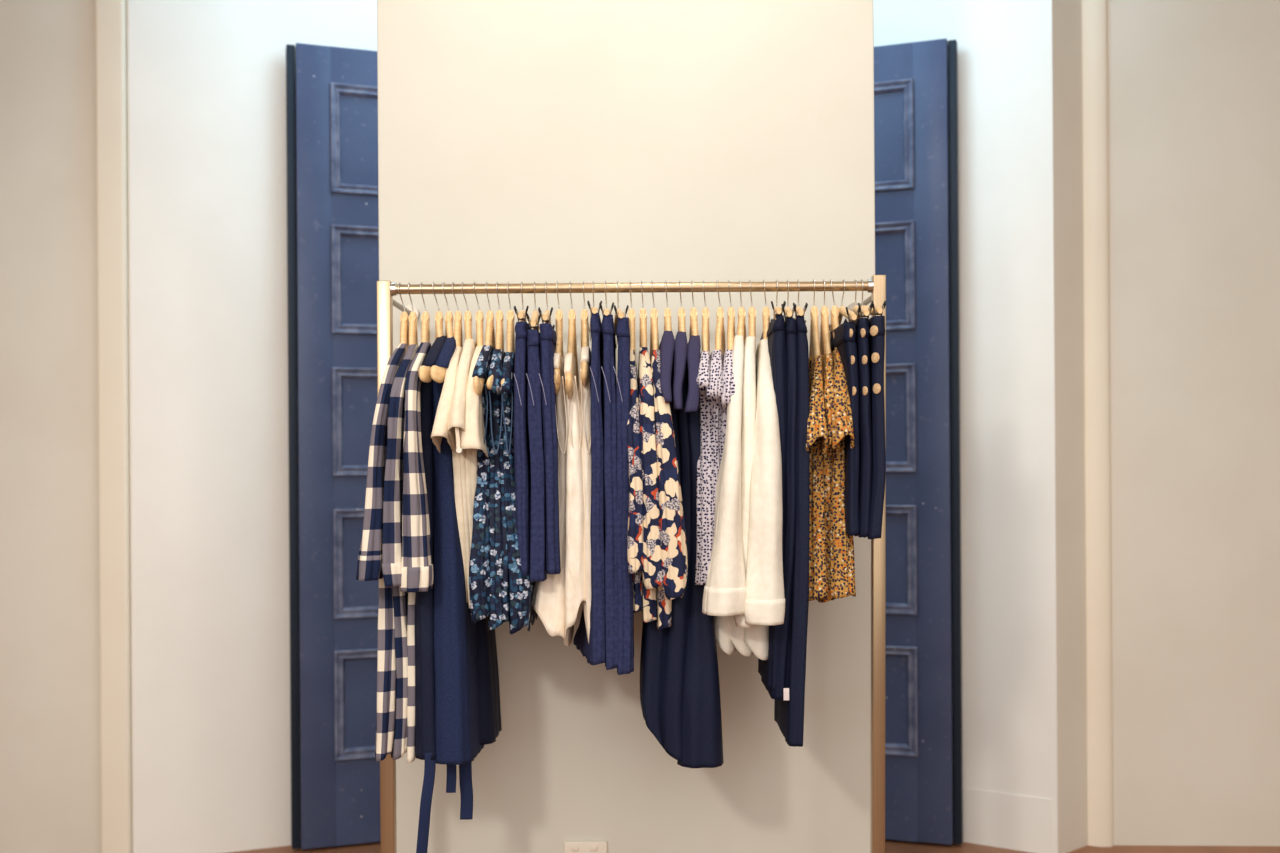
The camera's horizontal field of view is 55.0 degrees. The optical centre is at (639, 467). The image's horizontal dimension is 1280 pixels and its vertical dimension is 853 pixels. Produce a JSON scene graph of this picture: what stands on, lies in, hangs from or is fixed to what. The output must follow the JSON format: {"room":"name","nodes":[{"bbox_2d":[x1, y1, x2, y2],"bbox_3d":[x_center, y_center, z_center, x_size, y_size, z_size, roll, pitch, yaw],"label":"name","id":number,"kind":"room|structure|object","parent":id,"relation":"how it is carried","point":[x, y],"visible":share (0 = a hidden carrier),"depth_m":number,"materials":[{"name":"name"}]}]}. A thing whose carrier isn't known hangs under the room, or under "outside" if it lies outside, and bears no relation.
{"room":"clothing store","nodes":[
{"label":"clothing store","id":0,"kind":"room"},
{"bbox_2d":[0,0,100,852],"bbox_3d":[-3.018,-0.509,4.650,2.372,3.700,1.100,0,0,0],"label":"wall","id":1,"kind":"structure","parent":0,"point":[50,789],"depth_m":4.18,"materials":[{"name":"beige paint"}]},
{"bbox_2d":[95,0,132,852],"bbox_3d":[-1.781,-0.517,4.669,0.102,3.700,1.063,0,0,0],"label":"trim","id":2,"kind":"structure","parent":1,"relation":"attached to","point":[110,15],"depth_m":4.14,"materials":[{"name":"paint"}]},
{"bbox_2d":[382,344,418,759],"bbox_3d":[-0.555,0.192,2.998,0.075,0.986,0.524,0,0,3],"label":"dress","id":3,"kind":"object","parent":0,"point":[393,480],"visible":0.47,"depth_m":2.78,"materials":[{"name":"multicoloured fabric"}]},
{"bbox_2d":[432,337,501,819],"bbox_3d":[-0.426,0.262,3.010,0.135,1.164,0.383,0,0,0],"label":"dress","id":4,"kind":"object","parent":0,"point":[467,690],"visible":0.62,"depth_m":2.85,"materials":[{"name":"blue fabric"}]},
{"bbox_2d":[377,0,874,852],"bbox_3d":[-0.035,-0.530,3.382,1.339,3.700,0.135,0,0,0],"label":"wall","id":5,"kind":"structure","parent":0,"point":[526,141],"depth_m":3.31,"materials":[{"name":"beige paint"}]},
{"bbox_2d":[564,841,606,852],"bbox_3d":[-0.146,1.040,3.307,0.116,0.072,0.017,0,0,0],"label":"power outlet","id":6,"kind":"object","parent":5,"relation":"attached to","point":[569,846],"visible":1,"depth_m":3.30,"materials":[{"name":"beige plastic"}]},
{"bbox_2d":[572,846,577,850],"bbox_3d":[-0.174,1.021,3.301,0.018,0.012,0.006,0,0,0],"label":"switch","id":7,"kind":"object","parent":6,"relation":"attached to","point":[574,848],"depth_m":3.30,"materials":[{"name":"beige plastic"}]},
{"bbox_2d":[590,846,596,850],"bbox_3d":[-0.124,1.021,3.301,0.018,0.012,0.006,0,0,0],"label":"switch","id":8,"kind":"object","parent":6,"relation":"attached to","point":[592,848],"depth_m":3.30,"materials":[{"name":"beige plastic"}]},
{"bbox_2d":[127,0,1279,852],"bbox_3d":[1.234,-0.539,4.675,5.925,3.700,1.050,0,0,0],"label":"wall","id":9,"kind":"structure","parent":0,"point":[206,79],"depth_m":4.25,"materials":[{"name":"white paint"}]},
{"bbox_2d":[286,43,379,848],"bbox_3d":[-0.750,-0.078,4.411,0.981,2.783,0.075,0,0,-18],"label":"door","id":10,"kind":"structure","parent":9,"relation":"in","point":[332,92],"depth_m":4.28,"materials":[{"name":"blue paint"}]},
{"bbox_2d":[874,38,962,844],"bbox_3d":[0.640,-0.088,4.411,0.981,2.783,0.075,0,0,18],"label":"door","id":11,"kind":"structure","parent":9,"relation":"in","point":[916,83],"depth_m":4.27,"materials":[{"name":"blue paint"}]},
{"bbox_2d":[963,788,1051,852],"bbox_3d":[1.250,1.216,4.246,0.335,0.190,0.003,0,0,32],"label":"baseboard","id":12,"kind":"structure","parent":9,"relation":"attached to","point":[990,818],"depth_m":4.24,"materials":[{"name":"white paint"}]},
{"bbox_2d":[1052,0,1087,852],"bbox_3d":[1.469,-0.540,4.676,0.145,3.700,1.048,0,0,0],"label":"trim","id":13,"kind":"structure","parent":9,"relation":"attached to","point":[1066,14],"depth_m":4.21,"materials":[{"name":"beige paint"}]},
{"bbox_2d":[1082,0,1112,846],"bbox_3d":[1.585,-0.541,4.723,0.087,3.700,0.953,0,0,0],"label":"trim","id":14,"kind":"structure","parent":9,"relation":"attached to","point":[1094,12],"depth_m":4.25,"materials":[{"name":"paint"}]},
{"bbox_2d":[227,839,1279,852],"bbox_3d":[0.010,1.370,0.100,8.400,0.100,10.200,0,0,0],"label":"floor","id":15,"kind":"structure","parent":0,"point":[891,846],"depth_m":4.24,"materials":[{"name":"brown wood"}]},
{"bbox_2d":[377,275,885,852],"bbox_3d":[-0.015,0.428,3.149,1.238,1.785,0.331,0,0,0],"label":"clothes rack","id":16,"kind":"object","parent":15,"relation":"on","point":[876,285],"visible":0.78,"depth_m":2.98,"materials":[{"name":"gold metal"}]},
{"bbox_2d":[356,343,408,761],"bbox_3d":[-0.581,0.190,3.002,0.102,0.986,0.530,0,0,9],"label":"dress","id":17,"kind":"object","parent":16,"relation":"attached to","point":[369,564],"visible":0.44,"depth_m":2.80,"materials":[{"name":"fabric"}]},
{"bbox_2d":[398,282,408,359],"bbox_3d":[-0.574,-0.323,3.000,0.028,0.260,0.315,0,0,2],"label":"wooden hanger","id":18,"kind":"object","parent":16,"relation":"hanging from","point":[404,326],"visible":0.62,"depth_m":2.98,"materials":[{"name":"brown wood"}]},
{"bbox_2d":[408,282,417,344],"bbox_3d":[-0.553,-0.319,3.000,0.024,0.269,0.315,0,0,-1],"label":"wooden hanger","id":19,"kind":"object","parent":16,"relation":"hanging from","point":[413,334],"visible":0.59,"depth_m":2.98,"materials":[{"name":"brown wood"}]},
{"bbox_2d":[420,282,429,342],"bbox_3d":[-0.523,-0.320,3.000,0.030,0.267,0.316,0,0,1],"label":"wooden hanger","id":20,"kind":"object","parent":16,"relation":"hanging from","point":[425,328],"visible":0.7,"depth_m":2.98,"materials":[{"name":"brown wood"}]},
{"bbox_2d":[400,342,433,762],"bbox_3d":[-0.513,0.195,2.999,0.079,1.002,0.523,0,0,0],"label":"dress","id":21,"kind":"object","parent":20,"relation":"hanging from","point":[417,566],"visible":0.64,"depth_m":2.77,"materials":[{"name":"multicoloured fabric"}]},
{"bbox_2d":[418,282,443,382],"bbox_3d":[-0.490,-0.325,3.000,0.035,0.257,0.401,0,0,0],"label":"wooden hanger","id":22,"kind":"object","parent":16,"relation":"hanging from","point":[424,371],"visible":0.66,"depth_m":2.96,"materials":[{"name":"brown wood"}]},
{"bbox_2d":[430,282,453,382],"bbox_3d":[-0.465,-0.325,3.000,0.039,0.258,0.402,0,0,0],"label":"wooden hanger","id":23,"kind":"object","parent":16,"relation":"hanging from","point":[437,373],"visible":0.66,"depth_m":2.95,"materials":[{"name":"brown wood"}]},
{"bbox_2d":[414,336,446,852],"bbox_3d":[-0.496,0.315,2.998,0.068,1.275,0.370,0,0,0],"label":"dress","id":24,"kind":"object","parent":23,"relation":"hanging from","point":[425,738],"visible":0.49,"depth_m":2.84,"materials":[{"name":"blue fabric"}]},
{"bbox_2d":[452,282,462,347],"bbox_3d":[-0.444,-0.303,3.000,0.024,0.302,0.358,0,0,-2],"label":"wooden hanger","id":25,"kind":"object","parent":16,"relation":"hanging from","point":[458,336],"visible":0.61,"depth_m":2.98,"materials":[{"name":"brown wood"}]},
{"bbox_2d":[431,347,467,602],"bbox_3d":[-0.437,0.015,3.001,0.070,0.621,0.500,0,0,0],"label":"shirt","id":26,"kind":"object","parent":25,"relation":"hanging from","point":[440,427],"visible":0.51,"depth_m":2.84,"materials":[{"name":"beige fabric"}]},
{"bbox_2d":[461,282,471,339],"bbox_3d":[-0.420,-0.309,3.000,0.028,0.290,0.358,0,0,-3],"label":"wooden hanger","id":27,"kind":"object","parent":16,"relation":"hanging from","point":[467,317],"visible":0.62,"depth_m":2.98,"materials":[{"name":"brown wood"}]},
{"bbox_2d":[448,339,476,608],"bbox_3d":[-0.408,0.014,2.998,0.052,0.652,0.500,0,0,0],"label":"shirt","id":28,"kind":"object","parent":27,"relation":"hanging from","point":[457,411],"visible":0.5,"depth_m":2.84,"materials":[{"name":"beige fabric"}]},
{"bbox_2d":[473,282,483,345],"bbox_3d":[-0.391,-0.303,3.000,0.027,0.302,0.358,0,0,-3],"label":"wooden hanger","id":29,"kind":"object","parent":16,"relation":"hanging from","point":[479,315],"visible":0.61,"depth_m":2.97,"materials":[{"name":"brown wood"}]},
{"bbox_2d":[459,346,487,546],"bbox_3d":[-0.384,0.031,3.001,0.063,0.654,0.480,0,0,0],"label":"shirt","id":30,"kind":"object","parent":29,"relation":"hanging from","point":[472,438],"visible":0.41,"depth_m":2.82,"materials":[{"name":"beige fabric"}]},
{"bbox_2d":[473,282,494,395],"bbox_3d":[-0.365,-0.310,3.000,0.021,0.290,0.440,0,0,2],"label":"wooden hanger","id":31,"kind":"object","parent":16,"relation":"hanging from","point":[478,383],"visible":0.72,"depth_m":2.96,"materials":[{"name":"brown wood"}]},
{"bbox_2d":[469,345,494,622],"bbox_3d":[-0.367,0.029,2.991,0.061,0.653,0.389,0,0,0],"label":"dress","id":32,"kind":"object","parent":31,"relation":"hanging from","point":[479,563],"visible":0.61,"depth_m":2.81,"materials":[{"name":"blue fabric"}]},
{"bbox_2d":[486,282,503,389],"bbox_3d":[-0.342,-0.317,3.000,0.024,0.275,0.401,0,0,-1],"label":"wooden hanger","id":33,"kind":"object","parent":16,"relation":"hanging from","point":[499,315],"visible":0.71,"depth_m":2.97,"materials":[{"name":"brown wood"}]},
{"bbox_2d":[487,349,509,629],"bbox_3d":[-0.326,0.041,2.991,0.060,0.659,0.387,0,0,0],"label":"dress","id":34,"kind":"object","parent":33,"relation":"hanging from","point":[499,570],"visible":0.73,"depth_m":2.82,"materials":[{"name":"blue fabric"}]},
{"bbox_2d":[501,281,514,389],"bbox_3d":[-0.315,-0.316,3.000,0.021,0.279,0.361,0,0,-1],"label":"wooden hanger","id":35,"kind":"object","parent":16,"relation":"hanging from","point":[510,315],"visible":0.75,"depth_m":2.97,"materials":[{"name":"brown wood"}]},
{"bbox_2d":[501,352,537,634],"bbox_3d":[-0.288,0.050,2.990,0.071,0.663,0.389,0,0,0],"label":"dress","id":36,"kind":"object","parent":35,"relation":"hanging from","point":[522,613],"visible":0.66,"depth_m":2.82,"materials":[{"name":"blue fabric"}]},
{"bbox_2d":[514,281,529,325],"bbox_3d":[-0.285,-0.384,2.975,0.034,0.142,0.373,0,0,-5],"label":"hanger","id":37,"kind":"object","parent":16,"relation":"hanging from","point":[521,315],"visible":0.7,"depth_m":2.81,"materials":[{"name":"brown wood"}]},
{"bbox_2d":[514,322,530,575],"bbox_3d":[-0.271,-0.044,2.963,0.038,0.578,0.360,0,0,0],"label":"trousers","id":38,"kind":"object","parent":37,"relation":"hanging from","point":[521,433],"visible":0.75,"depth_m":2.80,"materials":[{"name":"fabric"}]},
{"bbox_2d":[526,281,540,330],"bbox_3d":[-0.255,-0.375,2.975,0.034,0.160,0.374,0,0,-4],"label":"hanger","id":39,"kind":"object","parent":16,"relation":"hanging from","point":[534,322],"visible":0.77,"depth_m":2.81,"materials":[{"name":"brown wood"}]},
{"bbox_2d":[526,330,546,580],"bbox_3d":[-0.237,-0.029,2.963,0.040,0.574,0.360,0,0,0],"label":"trousers","id":40,"kind":"object","parent":39,"relation":"hanging from","point":[535,427],"visible":0.71,"depth_m":2.80,"materials":[{"name":"fabric"}]},
{"bbox_2d":[538,281,554,327],"bbox_3d":[-0.225,-0.383,2.975,0.034,0.146,0.373,0,0,-3],"label":"hanger","id":41,"kind":"object","parent":16,"relation":"hanging from","point":[546,317],"visible":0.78,"depth_m":2.81,"materials":[{"name":"brown wood"}]},
{"bbox_2d":[539,323,560,573],"bbox_3d":[-0.207,-0.044,2.963,0.045,0.571,0.361,0,0,0],"label":"trousers","id":42,"kind":"object","parent":41,"relation":"hanging from","point":[548,339],"visible":0.8,"depth_m":2.80,"materials":[{"name":"fabric"}]},
{"bbox_2d":[554,281,563,393],"bbox_3d":[-0.197,-0.315,3.000,0.021,0.282,0.402,0,0,-1],"label":"wooden hanger","id":43,"kind":"object","parent":16,"relation":"hanging from","point":[558,316],"visible":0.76,"depth_m":2.96,"materials":[{"name":"brown wood"}]},
{"bbox_2d":[532,353,573,645],"bbox_3d":[-0.211,0.079,2.999,0.104,0.703,0.352,0,0,0],"label":"camisole","id":44,"kind":"object","parent":43,"relation":"hanging from","point":[548,601],"visible":0.4,"depth_m":2.88,"materials":[{"name":"beige fabric"}]},
{"bbox_2d":[565,281,578,398],"bbox_3d":[-0.165,-0.308,3.000,0.020,0.296,0.402,0,0,0],"label":"wooden hanger","id":45,"kind":"object","parent":16,"relation":"hanging from","point":[572,343],"visible":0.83,"depth_m":2.97,"materials":[{"name":"brown wood"}]},
{"bbox_2d":[564,353,585,639],"bbox_3d":[-0.149,0.070,3.004,0.067,0.690,0.360,0,0,0],"label":"camisole","id":46,"kind":"object","parent":45,"relation":"hanging from","point":[575,587],"visible":0.7,"depth_m":2.85,"materials":[{"name":"beige fabric"}]},
{"bbox_2d":[581,281,588,386],"bbox_3d":[-0.135,-0.322,3.000,0.020,0.268,0.401,0,0,-2],"label":"wooden hanger","id":47,"kind":"object","parent":16,"relation":"hanging from","point":[584,314],"visible":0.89,"depth_m":2.95,"materials":[{"name":"brown wood"}]},
{"bbox_2d":[579,347,590,642],"bbox_3d":[-0.118,0.059,3.001,0.052,0.699,0.355,0,0,0],"label":"camisole","id":48,"kind":"object","parent":47,"relation":"hanging from","point":[584,392],"visible":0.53,"depth_m":2.86,"materials":[{"name":"beige fabric"}]},
{"bbox_2d":[587,281,601,340],"bbox_3d":[-0.113,-0.391,2.975,0.034,0.132,0.372,0,0,-3],"label":"hanger","id":49,"kind":"object","parent":16,"relation":"hanging from","point":[594,310],"visible":0.62,"depth_m":2.81,"materials":[{"name":"brown wood"}]},
{"bbox_2d":[573,313,605,664],"bbox_3d":[-0.124,0.049,2.963,0.096,0.804,0.362,0,0,0],"label":"trousers","id":50,"kind":"object","parent":49,"relation":"hanging from","point":[594,651],"visible":0.89,"depth_m":2.80,"materials":[{"name":"fabric"}]},
{"bbox_2d":[599,281,613,316],"bbox_3d":[-0.082,-0.389,2.975,0.035,0.136,0.372,0,0,-2],"label":"hanger","id":51,"kind":"object","parent":16,"relation":"hanging from","point":[606,311],"visible":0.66,"depth_m":2.80,"materials":[{"name":"brown wood"}]},
{"bbox_2d":[601,314,617,669],"bbox_3d":[-0.067,0.056,2.964,0.038,0.811,0.361,0,0,0],"label":"trousers","id":52,"kind":"object","parent":51,"relation":"hanging from","point":[608,329],"visible":0.87,"depth_m":2.80,"materials":[{"name":"fabric"}]},
{"bbox_2d":[614,281,628,344],"bbox_3d":[-0.053,-0.386,2.975,0.034,0.142,0.373,0,0,-3],"label":"hanger","id":53,"kind":"object","parent":16,"relation":"hanging from","point":[618,313],"visible":0.69,"depth_m":2.91,"materials":[{"name":"brown wood"}]},
{"bbox_2d":[613,317,633,674],"bbox_3d":[-0.036,0.065,2.963,0.042,0.815,0.360,0,0,1],"label":"trousers","id":54,"kind":"object","parent":53,"relation":"hanging from","point":[623,392],"visible":0.8,"depth_m":2.80,"materials":[{"name":"fabric"}]},
{"bbox_2d":[628,281,635,360],"bbox_3d":[-0.020,-0.296,3.000,0.018,0.322,0.304,0,0,-2],"label":"wooden hanger","id":55,"kind":"object","parent":16,"relation":"hanging from","point":[631,313],"visible":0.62,"depth_m":2.97,"materials":[{"name":"brown wood"}]},
{"bbox_2d":[627,350,643,612],"bbox_3d":[-0.008,0.025,3.000,0.046,0.620,0.486,0,0,0],"label":"blouse","id":56,"kind":"object","parent":55,"relation":"hanging from","point":[635,513],"visible":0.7,"depth_m":2.77,"materials":[{"name":"multicoloured fabric"}]},
{"bbox_2d":[639,280,646,346],"bbox_3d":[0.008,-0.308,3.000,0.018,0.298,0.303,0,0,-2],"label":"wooden hanger","id":57,"kind":"object","parent":16,"relation":"hanging from","point":[643,314],"visible":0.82,"depth_m":2.97,"materials":[{"name":"brown wood"}]},
{"bbox_2d":[638,347,662,622],"bbox_3d":[0.026,0.033,3.000,0.065,0.651,0.485,0,0,0],"label":"blouse","id":58,"kind":"object","parent":57,"relation":"hanging from","point":[652,572],"visible":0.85,"depth_m":2.77,"materials":[{"name":"multicoloured fabric"}]},
{"bbox_2d":[650,281,658,362],"bbox_3d":[0.035,-0.300,3.000,0.021,0.314,0.343,0,0,-4],"label":"wooden hanger","id":59,"kind":"object","parent":16,"relation":"hanging from","point":[654,338],"visible":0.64,"depth_m":2.98,"materials":[{"name":"brown wood"}]},
{"bbox_2d":[651,350,687,629],"bbox_3d":[0.067,0.044,3.000,0.078,0.660,0.505,0,0,0],"label":"blouse","id":60,"kind":"object","parent":59,"relation":"hanging from","point":[674,561],"visible":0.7,"depth_m":2.76,"materials":[{"name":"multicoloured fabric"}]},
{"bbox_2d":[664,280,671,330],"bbox_3d":[0.068,-0.343,3.000,0.024,0.230,0.260,0,0,2],"label":"wooden hanger","id":61,"kind":"object","parent":16,"relation":"hanging from","point":[667,312],"visible":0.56,"depth_m":2.98,"materials":[{"name":"brown wood"}]},
{"bbox_2d":[640,331,680,749],"bbox_3d":[0.050,0.168,3.000,0.113,1.003,0.441,0,0,0],"label":"dress","id":62,"kind":"object","parent":61,"relation":"hanging from","point":[650,657],"visible":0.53,"depth_m":2.89,"materials":[{"name":"blue fabric"}]},
{"bbox_2d":[678,280,685,331],"bbox_3d":[0.102,-0.339,3.000,0.024,0.237,0.260,0,0,4],"label":"wooden hanger","id":63,"kind":"object","parent":16,"relation":"hanging from","point":[681,312],"visible":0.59,"depth_m":2.98,"materials":[{"name":"brown wood"}]},
{"bbox_2d":[659,331,690,761],"bbox_3d":[0.088,0.181,2.999,0.101,1.027,0.442,0,0,0],"label":"dress","id":64,"kind":"object","parent":63,"relation":"hanging from","point":[673,646],"visible":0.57,"depth_m":2.87,"materials":[{"name":"blue fabric"}]},
{"bbox_2d":[689,280,697,338],"bbox_3d":[0.131,-0.335,3.000,0.024,0.246,0.260,0,0,2],"label":"wooden hanger","id":65,"kind":"object","parent":16,"relation":"hanging from","point":[693,312],"visible":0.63,"depth_m":2.98,"materials":[{"name":"brown wood"}]},
{"bbox_2d":[677,335,723,767],"bbox_3d":[0.139,0.185,2.999,0.114,1.017,0.440,0,0,0],"label":"dress","id":66,"kind":"object","parent":65,"relation":"hanging from","point":[701,721],"visible":0.72,"depth_m":2.85,"materials":[{"name":"blue fabric"}]},
{"bbox_2d":[702,280,709,355],"bbox_3d":[0.160,-0.325,3.000,0.019,0.267,0.274,0,0,5],"label":"wooden hanger","id":67,"kind":"object","parent":16,"relation":"hanging from","point":[705,312],"visible":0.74,"depth_m":2.98,"materials":[{"name":"brown wood"}]},
{"bbox_2d":[695,351,713,584],"bbox_3d":[0.152,-0.005,2.990,0.056,0.551,0.383,0,0,0],"label":"dress","id":68,"kind":"object","parent":67,"relation":"hanging from","point":[705,464],"visible":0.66,"depth_m":2.86,"materials":[{"name":"white fabric"}]},
{"bbox_2d":[715,280,725,355],"bbox_3d":[0.196,-0.325,3.000,0.021,0.266,0.275,0,0,7],"label":"wooden hanger","id":69,"kind":"object","parent":16,"relation":"hanging from","point":[720,331],"visible":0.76,"depth_m":2.98,"materials":[{"name":"brown wood"}]},
{"bbox_2d":[706,350,723,537],"bbox_3d":[0.175,-0.012,2.988,0.060,0.542,0.390,0,0,0],"label":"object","id":70,"kind":"object","parent":69,"relation":"hanging from","point":[714,392],"visible":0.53,"depth_m":2.87,"materials":[{"name":"white fabric"}]},
{"bbox_2d":[721,350,734,440],"bbox_3d":[0.202,-0.007,2.989,0.061,0.553,0.385,0,0,0],"label":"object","id":71,"kind":"object","parent":69,"relation":"hanging from","point":[727,363],"visible":0.26,"depth_m":2.83,"materials":[{"name":"white fabric"}]},
{"bbox_2d":[727,280,734,349],"bbox_3d":[0.223,-0.326,3.000,0.019,0.266,0.274,0,0,5],"label":"wooden hanger","id":72,"kind":"object","parent":16,"relation":"hanging from","point":[731,313],"visible":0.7,"depth_m":2.97,"materials":[{"name":"brown wood"}]},
{"bbox_2d":[737,280,745,340],"bbox_3d":[0.248,-0.317,3.000,0.020,0.285,0.320,0,0,8],"label":"wooden hanger","id":73,"kind":"object","parent":16,"relation":"hanging from","point":[741,328],"visible":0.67,"depth_m":2.98,"materials":[{"name":"brown wood"}]},
{"bbox_2d":[702,335,746,654],"bbox_3d":[0.195,0.059,2.998,0.112,0.761,0.550,0,0,0],"label":"sweater","id":74,"kind":"object","parent":73,"relation":"hanging from","point":[725,589],"visible":0.77,"depth_m":2.76,"materials":[{"name":"white fabric"}]},
{"bbox_2d":[748,280,755,354],"bbox_3d":[0.274,-0.294,3.000,0.020,0.331,0.320,0,0,7],"label":"wooden hanger","id":75,"kind":"object","parent":16,"relation":"hanging from","point":[752,312],"visible":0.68,"depth_m":2.98,"materials":[{"name":"brown wood"}]},
{"bbox_2d":[730,336,756,655],"bbox_3d":[0.243,0.061,2.998,0.083,0.762,0.459,0,0,0],"label":"shirt","id":76,"kind":"object","parent":75,"relation":"hanging from","point":[737,622],"visible":0.43,"depth_m":2.81,"materials":[{"name":"white fabric"}]},
{"bbox_2d":[762,280,769,338],"bbox_3d":[0.308,-0.293,3.000,0.019,0.332,0.352,0,0,5],"label":"wooden hanger","id":77,"kind":"object","parent":16,"relation":"hanging from","point":[766,312],"visible":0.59,"depth_m":2.98,"materials":[{"name":"brown wood"}]},
{"bbox_2d":[743,339,784,659],"bbox_3d":[0.283,0.067,2.998,0.102,0.761,0.546,0,0,0],"label":"sweater","id":78,"kind":"object","parent":77,"relation":"hanging from","point":[765,600],"visible":0.78,"depth_m":2.76,"materials":[{"name":"white fabric"}]},
{"bbox_2d":[771,280,785,320],"bbox_3d":[0.333,-0.392,2.975,0.034,0.136,0.374,0,0,6],"label":"hanger","id":79,"kind":"object","parent":16,"relation":"hanging from","point":[777,310],"visible":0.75,"depth_m":2.81,"materials":[{"name":"brown wood"}]},
{"bbox_2d":[758,315,786,689],"bbox_3d":[0.317,0.083,2.960,0.048,0.861,0.327,0,0,0],"label":"trousers","id":80,"kind":"object","parent":79,"relation":"hanging from","point":[776,335],"visible":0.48,"depth_m":2.81,"materials":[{"name":"blue fabric"}]},
{"bbox_2d":[781,280,796,324],"bbox_3d":[0.361,-0.389,2.975,0.034,0.142,0.375,0,0,7],"label":"hanger","id":81,"kind":"object","parent":16,"relation":"hanging from","point":[788,313],"visible":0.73,"depth_m":2.81,"materials":[{"name":"brown wood"}]},
{"bbox_2d":[761,318,797,699],"bbox_3d":[0.333,0.096,2.960,0.066,0.875,0.328,0,0,0],"label":"trousers","id":82,"kind":"object","parent":81,"relation":"hanging from","point":[781,692],"visible":0.52,"depth_m":2.81,"materials":[{"name":"blue fabric"}]},
{"bbox_2d":[793,279,807,323],"bbox_3d":[0.386,-0.390,2.975,0.034,0.140,0.374,0,0,7],"label":"hanger","id":83,"kind":"object","parent":16,"relation":"hanging from","point":[799,312],"visible":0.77,"depth_m":2.81,"materials":[{"name":"brown wood"}]},
{"bbox_2d":[774,317,809,746],"bbox_3d":[0.362,0.145,2.960,0.056,0.979,0.326,0,0,0],"label":"trousers","id":84,"kind":"object","parent":83,"relation":"hanging from","point":[789,714],"visible":0.66,"depth_m":2.80,"materials":[{"name":"blue fabric"}]},
{"bbox_2d":[809,279,820,357],"bbox_3d":[0.426,-0.295,3.000,0.025,0.330,0.322,0,0,5],"label":"wooden hanger","id":85,"kind":"object","parent":16,"relation":"hanging from","point":[814,349],"visible":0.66,"depth_m":2.98,"materials":[{"name":"brown wood"}]},
{"bbox_2d":[806,355,827,600],"bbox_3d":[0.406,0.017,2.998,0.068,0.583,0.466,0,0,0],"label":"ruffle sleeve top","id":86,"kind":"object","parent":85,"relation":"hanging from","point":[816,423],"visible":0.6,"depth_m":2.85,"materials":[{"name":"orange fabric"}]},
{"bbox_2d":[820,279,830,353],"bbox_3d":[0.451,-0.295,3.000,0.021,0.330,0.286,0,0,3],"label":"wooden hanger","id":87,"kind":"object","parent":16,"relation":"hanging from","point":[825,347],"visible":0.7,"depth_m":2.98,"materials":[{"name":"brown wood"}]},
{"bbox_2d":[817,353,839,602],"bbox_3d":[0.440,0.018,3.000,0.051,0.596,0.406,0,0,0],"label":"ruffle sleeve top","id":88,"kind":"object","parent":87,"relation":"hanging from","point":[827,359],"visible":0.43,"depth_m":2.89,"materials":[{"name":"orange fabric"}]},
{"bbox_2d":[830,279,838,349],"bbox_3d":[0.475,-0.302,3.000,0.024,0.318,0.322,0,0,3],"label":"wooden hanger","id":89,"kind":"object","parent":16,"relation":"hanging from","point":[834,323],"visible":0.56,"depth_m":2.98,"materials":[{"name":"brown wood"}]},
{"bbox_2d":[830,349,855,598],"bbox_3d":[0.470,0.006,2.998,0.067,0.592,0.467,0,0,0],"label":"ruffle sleeve top","id":90,"kind":"object","parent":89,"relation":"hanging from","point":[842,565],"visible":0.52,"depth_m":2.85,"materials":[{"name":"orange fabric"}]},
{"bbox_2d":[829,279,860,331],"bbox_3d":[0.492,-0.386,2.975,0.035,0.150,0.373,0,0,2],"label":"hanger","id":91,"kind":"object","parent":16,"relation":"hanging from","point":[843,311],"visible":0.7,"depth_m":2.86,"materials":[{"name":"brown wood"}]},
{"bbox_2d":[829,322,859,535],"bbox_3d":[0.486,-0.089,2.962,0.039,0.488,0.324,0,0,0],"label":"skirt","id":92,"kind":"object","parent":91,"relation":"hanging from","point":[844,339],"visible":0.62,"depth_m":2.81,"materials":[{"name":"blue fabric"}]},
{"bbox_2d":[843,279,872,322],"bbox_3d":[0.526,-0.390,2.975,0.034,0.141,0.373,0,0,4],"label":"hanger","id":93,"kind":"object","parent":16,"relation":"hanging from","point":[864,312],"visible":0.53,"depth_m":2.81,"materials":[{"name":"brown wood"}]},
{"bbox_2d":[854,318,871,536],"bbox_3d":[0.515,-0.091,2.957,0.035,0.500,0.333,0,0,0],"label":"skirt","id":94,"kind":"object","parent":93,"relation":"hanging from","point":[862,327],"visible":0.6,"depth_m":2.80,"materials":[{"name":"blue fabric"}]},
{"bbox_2d":[845,279,886,321],"bbox_3d":[0.542,-0.393,2.975,0.035,0.136,0.372,0,0,-1],"label":"hanger","id":95,"kind":"object","parent":16,"relation":"hanging from","point":[876,310],"visible":0.52,"depth_m":2.81,"materials":[{"name":"brown wood"}]},
{"bbox_2d":[863,316,885,538],"bbox_3d":[0.540,-0.092,2.951,0.045,0.508,0.344,0,0,0],"label":"skirt","id":96,"kind":"object","parent":95,"relation":"hanging from","point":[876,324],"visible":0.55,"depth_m":2.79,"materials":[{"name":"blue fabric"}]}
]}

